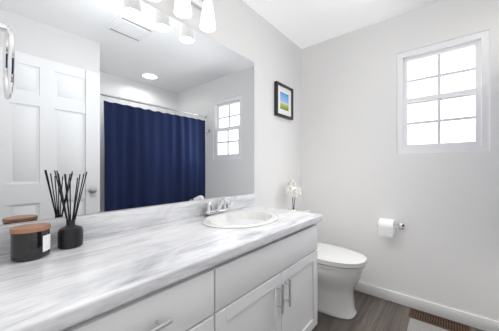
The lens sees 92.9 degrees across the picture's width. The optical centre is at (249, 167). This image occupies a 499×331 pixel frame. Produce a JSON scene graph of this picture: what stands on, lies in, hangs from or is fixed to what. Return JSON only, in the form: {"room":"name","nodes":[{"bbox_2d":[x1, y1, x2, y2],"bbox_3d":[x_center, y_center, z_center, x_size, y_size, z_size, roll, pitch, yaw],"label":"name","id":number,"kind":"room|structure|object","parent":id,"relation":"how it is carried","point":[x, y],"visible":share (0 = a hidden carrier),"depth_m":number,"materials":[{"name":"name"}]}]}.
{"room":"bathroom","nodes":[
{"label":"bathroom","id":0,"kind":"room"},
{"bbox_2d":[0,0,301,225],"bbox_3d":[-0.294,-0.076,0.219,1.658,2.440,0.100,0,0,40],"label":"wall","id":1,"kind":"structure","parent":0,"point":[264,45],"depth_m":0.01,"materials":[{"name":"grey paint"}]},
{"bbox_2d":[0,23,14,99],"bbox_3d":[-0.667,-0.293,0.628,0.155,0.213,0.050,0,0,40],"label":"towel ring","id":2,"kind":"object","parent":1,"relation":"attached to","point":[8,61],"visible":1,"depth_m":0.62,"materials":[{"name":"silver metal"}]},
{"bbox_2d":[0,0,253,224],"bbox_3d":[-0.436,-0.330,1.369,0.004,1.062,1.478,0,0,40],"label":"mirror","id":3,"kind":"object","parent":1,"relation":"attached to","point":[126,104],"visible":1,"depth_m":1.13,"materials":[{"name":"clear glass"}]},
{"bbox_2d":[0,193,254,252],"bbox_3d":[-0.432,0.254,1.356,0.025,0.100,1.463,0,0,40],"label":"backsplash","id":4,"kind":"structure","parent":1,"relation":"attached to","point":[93,225],"depth_m":1.14,"materials":[{"name":"white stone"}]},
{"bbox_2d":[149,0,215,31],"bbox_3d":[-0.387,-0.984,1.309,0.158,0.285,0.560,0,0,40],"label":"sconce","id":5,"kind":"object","parent":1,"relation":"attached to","point":[182,8],"visible":1,"depth_m":1.38,"materials":[{"name":"white glass"}]},
{"bbox_2d":[274,81,292,119],"bbox_3d":[0.333,-0.636,2.274,0.029,0.310,0.300,0,0,40],"label":"picture frame","id":6,"kind":"object","parent":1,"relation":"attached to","point":[283,100],"visible":1,"depth_m":2.26,"materials":[{"name":"black wood"}]},
{"bbox_2d":[243,0,438,48],"bbox_3d":[0.528,-1.321,0.696,2.550,0.050,3.146,0,0,40],"label":"ceiling","id":7,"kind":"structure","parent":0,"point":[301,24],"depth_m":2.00,"materials":[{"name":"white paint"}]},
{"bbox_2d":[312,290,483,330],"bbox_3d":[0.528,1.169,0.696,2.550,0.050,3.146,0,0,40],"label":"floor","id":8,"kind":"structure","parent":0,"point":[373,313],"depth_m":1.80,"materials":[{"name":"brown wood"}]},
{"bbox_2d":[44,217,321,330],"bbox_3d":[-0.215,0.744,1.171,0.596,0.800,1.457,0,0,40],"label":"bathroom vanity","id":9,"kind":"object","parent":8,"relation":"on","point":[243,262],"depth_m":0.96,"materials":[{"name":"white wood"}]},
{"bbox_2d":[0,205,321,330],"bbox_3d":[-0.217,0.325,1.176,0.586,0.042,1.463,0,0,40],"label":"countertop","id":10,"kind":"structure","parent":9,"relation":"on","point":[53,289],"depth_m":0.73,"materials":[{"name":"white stone"}]},
{"bbox_2d":[9,223,50,261],"bbox_3d":[-0.745,0.251,0.808,0.104,0.104,0.104,0,0,40],"label":"candle jar","id":11,"kind":"object","parent":10,"relation":"on","point":[29,242],"visible":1,"depth_m":0.77,"materials":[{"name":"black glass"}]},
{"bbox_2d":[54,170,86,248],"bbox_3d":[-0.691,0.155,0.920,0.080,0.295,0.101,0,0,40],"label":"reed diffuser","id":12,"kind":"object","parent":10,"relation":"on","point":[70,235],"visible":1,"depth_m":0.90,"materials":[{"name":"black"}]},
{"bbox_2d":[200,197,235,212],"bbox_3d":[-0.166,0.241,1.519,0.161,0.101,0.262,0,0,40],"label":"faucet","id":13,"kind":"object","parent":10,"relation":"on","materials":[{"name":"silver metal"}]},
{"bbox_2d":[184,205,295,232],"bbox_3d":[-0.046,0.365,1.418,0.404,0.148,0.513,0,0,40],"label":"sink","id":14,"kind":"object","parent":10,"relation":"in","point":[244,219],"depth_m":1.48,"materials":[{"name":"white ceramic"}]},
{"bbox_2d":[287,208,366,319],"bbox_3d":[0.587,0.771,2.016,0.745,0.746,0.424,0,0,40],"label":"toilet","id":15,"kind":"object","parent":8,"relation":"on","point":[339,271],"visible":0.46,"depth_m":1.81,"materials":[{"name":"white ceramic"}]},
{"bbox_2d":[285,179,301,210],"bbox_3d":[0.416,0.256,2.220,0.142,0.298,0.210,0,0,40],"label":"flower vase","id":16,"kind":"object","parent":15,"relation":"on","point":[293,187],"visible":0.98,"depth_m":2.19,"materials":[{"name":"white"}]},
{"bbox_2d":[407,318,447,330],"bbox_3d":[1.148,1.135,1.308,0.520,0.017,0.820,0,0,40],"label":"bath mat","id":17,"kind":"object","parent":8,"relation":"on","point":[415,325],"visible":1,"depth_m":1.68,"materials":[{"name":"white fabric"}]},
{"bbox_2d":[408,308,470,330],"bbox_3d":[1.408,1.141,1.768,0.360,0.007,0.138,0,0,40],"label":"floor vent","id":18,"kind":"object","parent":8,"relation":"in","point":[436,320],"visible":1,"depth_m":1.76,"materials":[{"name":"brown metal"}]},
{"bbox_2d":[302,0,498,321],"bbox_3d":[1.541,-0.076,1.834,2.450,2.440,0.100,0,0,40],"label":"wall","id":19,"kind":"structure","parent":0,"point":[361,177],"depth_m":2.01,"materials":[{"name":"grey paint"}]},
{"bbox_2d":[377,218,404,237],"bbox_3d":[1.178,0.497,1.989,0.199,0.133,0.126,0,0,40],"label":"toilet paper holder","id":20,"kind":"object","parent":19,"relation":"attached to","point":[386,227],"visible":1,"depth_m":1.96,"materials":[{"name":"white paper"}]},
{"bbox_2d":[354,282,498,330],"bbox_3d":[1.171,1.099,2.070,1.578,0.090,0.012,0,0,40],"label":"baseboard","id":21,"kind":"structure","parent":19,"relation":"attached to","point":[472,320],"depth_m":1.84,"materials":[{"name":"white wood"}]},
{"bbox_2d":[397,30,489,153],"bbox_3d":[1.497,-0.545,1.870,0.599,0.892,0.082,0,0,40],"label":"window","id":22,"kind":"structure","parent":19,"relation":"in","point":[480,43],"depth_m":1.85,"materials":[{"name":"white plastic"}]}
]}

